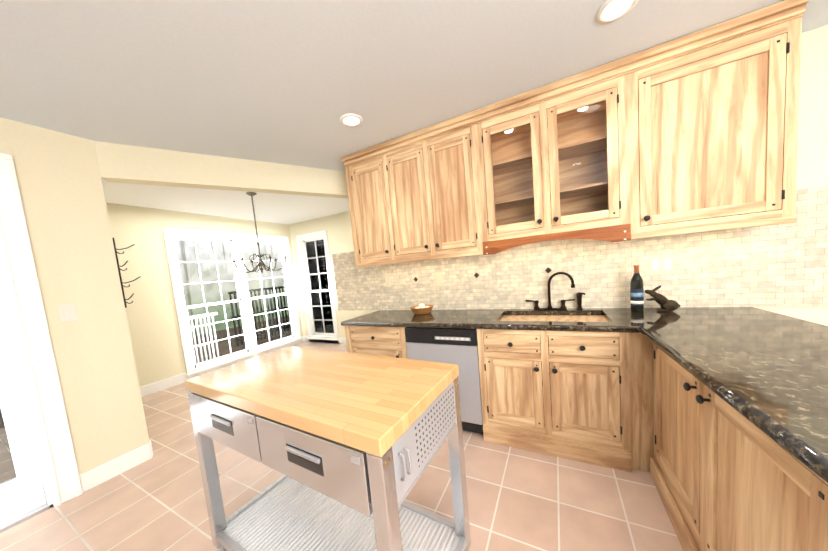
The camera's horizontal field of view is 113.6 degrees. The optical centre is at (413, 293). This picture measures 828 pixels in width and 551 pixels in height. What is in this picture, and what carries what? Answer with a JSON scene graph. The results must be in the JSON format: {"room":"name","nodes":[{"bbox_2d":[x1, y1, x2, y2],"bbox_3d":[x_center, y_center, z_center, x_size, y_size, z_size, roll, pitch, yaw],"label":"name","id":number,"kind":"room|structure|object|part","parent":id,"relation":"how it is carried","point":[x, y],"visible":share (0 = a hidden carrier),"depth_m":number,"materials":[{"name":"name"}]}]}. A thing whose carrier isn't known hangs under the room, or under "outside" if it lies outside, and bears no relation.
{"room":"kitchen","nodes":[
{"label":"kitchen","id":0,"kind":"room"},
{"bbox_2d":[0,117,149,532],"bbox_3d":[-3.045,0.306,0.711,0.152,2.500,3.250,-2,6,28],"label":"wall","id":1,"kind":"structure","parent":0,"point":[59,180],"depth_m":1.83,"materials":[{"name":"beige paint"}]},
{"bbox_3d":[-2.731,0.340,1.307,0.152,2.272,1.164,-2,6,28],"label":"trim door casing","id":2,"kind":"part","parent":1,"relation":"part of","materials":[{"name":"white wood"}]},
{"bbox_2d":[57,303,77,321],"bbox_3d":[-2.390,0.135,1.870,0.008,0.120,0.075,-2,6,28],"label":"light switch","id":3,"kind":"object","parent":1,"relation":"attached to","point":[67,312],"depth_m":1.87,"materials":[{"name":"white plastic"}]},
{"bbox_2d":[79,443,151,491],"bbox_3d":[-2.242,1.310,2.048,0.015,0.130,0.360,-2,6,28],"label":"baseboard","id":4,"kind":"structure","parent":1,"relation":"attached to","point":[98,475],"depth_m":2.03,"materials":[{"name":"white wood"}]},
{"bbox_2d":[106,203,302,386],"bbox_3d":[-3.242,-0.003,4.396,0.165,2.500,3.380,-2,6,28],"label":"wall","id":5,"kind":"structure","parent":0,"point":[157,316],"depth_m":3.92,"materials":[{"name":"beige paint"}]},
{"bbox_2d":[149,440,153,457],"bbox_3d":[-2.982,1.321,2.664,1.895,0.130,0.019,-2,6,28],"label":"baseboard","id":6,"kind":"structure","parent":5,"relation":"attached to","point":[149,440],"depth_m":2.24,"materials":[{"name":"white wood"}]},
{"bbox_2d":[140,373,186,396],"bbox_3d":[-3.574,1.294,3.564,0.015,0.130,0.978,-2,6,28],"label":"baseboard","id":7,"kind":"structure","parent":5,"relation":"attached to","point":[151,388],"depth_m":3.74,"materials":[{"name":"white wood"}]},
{"bbox_2d":[95,141,347,197],"bbox_3d":[-1.551,-1.124,2.614,2.016,0.260,0.120,-8,6,-32],"label":"ceiling beam","id":8,"kind":"structure","parent":0,"point":[122,163],"depth_m":2.39,"materials":[{"name":"beige paint"}]},
{"bbox_2d":[101,177,349,224],"bbox_3d":[-2.044,-1.295,3.601,2.880,0.001,3.140,-2,6,28],"label":"ceiling panel","id":9,"kind":"object","parent":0,"point":[288,209],"visible":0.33,"depth_m":3.80,"materials":[{"name":"white paint"}]},
{"bbox_2d":[231,192,287,272],"bbox_3d":[-2.041,-0.774,3.522,0.653,1.027,0.641,-2,6,28],"label":"chandelier","id":10,"kind":"object","parent":9,"relation":"hanging from","point":[260,262],"visible":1,"depth_m":3.51,"materials":[{"name":"metal"}]},
{"bbox_2d":[289,211,367,337],"bbox_3d":[-1.136,-0.254,5.120,3.000,2.500,0.120,-2,6,28],"label":"wall","id":11,"kind":"structure","parent":0,"point":[338,227],"depth_m":5.23,"materials":[{"name":"beige paint"}]},
{"bbox_2d":[296,230,338,343],"bbox_3d":[-1.936,-0.088,5.531,0.870,2.240,0.165,-2,6,28],"label":"glass door","id":12,"kind":"structure","parent":11,"relation":"in","point":[316,280],"depth_m":5.57,"materials":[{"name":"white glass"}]},
{"bbox_2d":[301,336,346,344],"bbox_3d":[-1.122,0.934,5.182,2.880,0.130,0.038,-2,6,28],"label":"baseboard","id":13,"kind":"structure","parent":11,"relation":"attached to","point":[304,338],"depth_m":5.55,"materials":[{"name":"white wood"}]},
{"bbox_2d":[0,342,683,550],"bbox_3d":[-0.039,1.258,1.747,9.200,0.100,7.600,-2,6,28],"label":"floor","id":14,"kind":"structure","parent":0,"point":[519,499],"depth_m":1.63,"materials":[{"name":"tile"}]},
{"bbox_2d":[185,346,470,550],"bbox_3d":[-0.401,0.817,1.258,1.172,0.925,0.578,-2,6,30],"label":"island cart","id":15,"kind":"object","parent":14,"relation":"on","point":[347,445],"visible":1,"depth_m":1.08,"materials":[{"name":"metal"}]},
{"bbox_2d":[345,328,399,357],"bbox_3d":[-0.201,0.695,2.751,0.663,0.870,0.636,-2,6,28],"label":"base cabinet","id":16,"kind":"object","parent":14,"relation":"on","point":[369,341],"depth_m":2.47,"materials":[{"name":"brown wood"}]},
{"bbox_2d":[396,328,479,433],"bbox_3d":[0.364,0.671,2.455,0.710,0.870,0.636,-2,6,28],"label":"dishwasher","id":17,"kind":"object","parent":14,"relation":"on","point":[443,345],"depth_m":2.13,"materials":[{"name":"silver metal"}]},
{"bbox_2d":[472,312,619,469],"bbox_3d":[1.035,0.643,2.103,0.903,0.870,0.636,-2,6,28],"label":"base cabinet","id":18,"kind":"object","parent":14,"relation":"on","point":[557,394],"depth_m":1.83,"materials":[{"name":"brown wood"}]},
{"bbox_2d":[648,348,827,550],"bbox_3d":[1.385,0.717,0.919,0.630,0.870,1.231,-2,6,28],"label":"base cabinet","id":19,"kind":"object","parent":14,"relation":"on","point":[717,490],"depth_m":0.98,"materials":[{"name":"brown wood"}]},
{"bbox_2d":[341,308,827,331],"bbox_3d":[0.761,0.203,2.178,2.945,0.043,0.652,-2,6,28],"label":"countertop","id":20,"kind":"structure","parent":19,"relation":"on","point":[474,319],"depth_m":1.82,"materials":[{"name":"black stone"}]},
{"bbox_2d":[410,303,433,314],"bbox_3d":[0.077,0.150,2.661,0.236,0.097,0.236,-2,6,28],"label":"basket bowl","id":21,"kind":"object","parent":20,"relation":"on","point":[420,309],"visible":1,"depth_m":2.60,"materials":[{"name":"wicker"}]},
{"bbox_2d":[525,271,585,309],"bbox_3d":[1.144,-0.014,2.218,0.444,0.314,0.125,-2,6,28],"label":"faucet","id":22,"kind":"object","parent":20,"relation":"on","point":[544,290],"depth_m":2.27,"materials":[{"name":"black metal"}]},
{"bbox_2d":[630,265,643,311],"bbox_3d":[1.581,-0.035,1.924,0.075,0.330,0.075,-2,6,28],"label":"wine bottle","id":23,"kind":"object","parent":20,"relation":"on","point":[636,294],"visible":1,"depth_m":1.90,"materials":[{"name":"black glass"}]},
{"bbox_2d":[645,285,679,311],"bbox_3d":[1.699,0.037,1.856,0.187,0.179,0.076,-2,6,28],"label":"rabbit figurine","id":24,"kind":"object","parent":20,"relation":"on","point":[664,303],"visible":1,"depth_m":1.84,"materials":[{"name":"brown metal"}]},
{"bbox_2d":[636,324,827,503],"bbox_3d":[1.330,0.316,0.862,0.725,0.136,1.216,-2,6,28],"label":"countertop","id":25,"kind":"structure","parent":19,"relation":"on","point":[771,383],"depth_m":0.86,"materials":[{"name":"black stone"}]},
{"bbox_2d":[0,0,827,171],"bbox_3d":[-0.267,-1.322,1.519,9.200,0.100,7.600,-2,6,28],"label":"ceiling","id":26,"kind":"structure","parent":0,"point":[289,82],"depth_m":1.46,"materials":[{"name":"white paint"}]},
{"bbox_2d":[340,113,362,126],"bbox_3d":[-0.469,-1.294,2.036,0.169,0.010,0.169,-7,5,-17],"label":"recessed light","id":27,"kind":"object","parent":26,"relation":"in","point":[350,120],"depth_m":2.03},
{"bbox_2d":[596,0,638,22],"bbox_3d":[0.964,-1.355,1.284,0.169,0.010,0.169,-7,5,-17],"label":"recessed light","id":28,"kind":"object","parent":26,"relation":"in","point":[608,11],"depth_m":1.30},
{"bbox_2d":[368,25,827,325],"bbox_3d":[1.972,-0.246,1.931,5.700,2.500,0.120,-2,6,28],"label":"wall","id":29,"kind":"structure","parent":0,"point":[812,147],"depth_m":1.58,"materials":[{"name":"beige paint"}]},
{"bbox_2d":[344,148,407,267],"bbox_3d":[-0.353,-0.816,2.781,0.478,1.000,0.347,-2,6,28],"label":"upper cabinet","id":30,"kind":"object","parent":29,"relation":"attached to","point":[370,201],"depth_m":2.63,"materials":[{"name":"brown wood"}]},
{"bbox_2d":[385,276,390,286],"bbox_3d":[-0.292,-0.128,3.035,0.075,0.120,0.008,-2,6,28],"label":"outlet","id":31,"kind":"object","parent":29,"relation":"attached to","point":[387,278],"depth_m":3.03,"materials":[{"name":"beige plastic"}]},
{"bbox_2d":[384,136,427,263],"bbox_3d":[0.023,-0.832,2.588,0.459,1.000,0.338,-2,6,28],"label":"upper cabinet","id":32,"kind":"object","parent":29,"relation":"attached to","point":[405,178],"depth_m":2.44,"materials":[{"name":"brown wood"}]},
{"bbox_2d":[436,272,442,283],"bbox_3d":[0.257,-0.151,2.747,0.075,0.120,0.008,-2,6,28],"label":"outlet","id":33,"kind":"object","parent":29,"relation":"attached to","point":[439,275],"depth_m":2.74,"materials":[{"name":"beige plastic"}]},
{"bbox_2d":[420,116,499,259],"bbox_3d":[0.411,-0.849,2.385,0.508,1.000,0.338,-2,6,28],"label":"upper cabinet","id":34,"kind":"object","parent":29,"relation":"attached to","point":[457,164],"depth_m":2.22,"materials":[{"name":"brown wood"}]},
{"bbox_2d":[649,254,673,273],"bbox_3d":[1.780,-0.206,1.950,0.140,0.135,0.008,-2,6,28],"label":"outlet","id":35,"kind":"object","parent":29,"relation":"attached to","point":[661,264],"depth_m":1.95,"materials":[{"name":"beige plastic"}]},
{"bbox_2d":[604,4,805,239],"bbox_3d":[1.711,-0.903,1.703,0.741,1.000,0.338,-2,6,28],"label":"upper cabinet","id":36,"kind":"object","parent":29,"relation":"attached to","point":[702,136],"depth_m":1.54,"materials":[{"name":"brown wood"}]},
{"bbox_3d":[-3.229,0.158,2.561,1.880,2.500,0.120,-2,6,28],"label":"wall","id":37,"kind":"structure","parent":0,"visible":0},
{"bbox_2d":[112,238,139,307],"bbox_3d":[-2.439,-0.170,2.284,0.028,0.580,0.190,-2,6,28],"label":"wall hooks","id":38,"kind":"object","parent":37,"relation":"attached to","point":[119,269],"visible":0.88,"depth_m":2.26,"materials":[{"name":"black metal"}]},
{"label":"outside","id":39,"kind":"structure","parent":0,"visible":0},
{"bbox_2d":[0,286,291,428],"bbox_3d":[-4.584,0.907,4.851,7.300,1.550,11.000,-2,6,28],"label":"deck","id":40,"kind":"object","parent":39,"point":[204,350],"depth_m":6.90,"materials":[{"name":"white wood"}]},
{"bbox_2d":[175,240,287,336],"bbox_3d":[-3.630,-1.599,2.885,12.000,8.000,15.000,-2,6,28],"label":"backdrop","id":41,"kind":"structure","parent":39,"point":[209,276],"depth_m":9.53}
]}

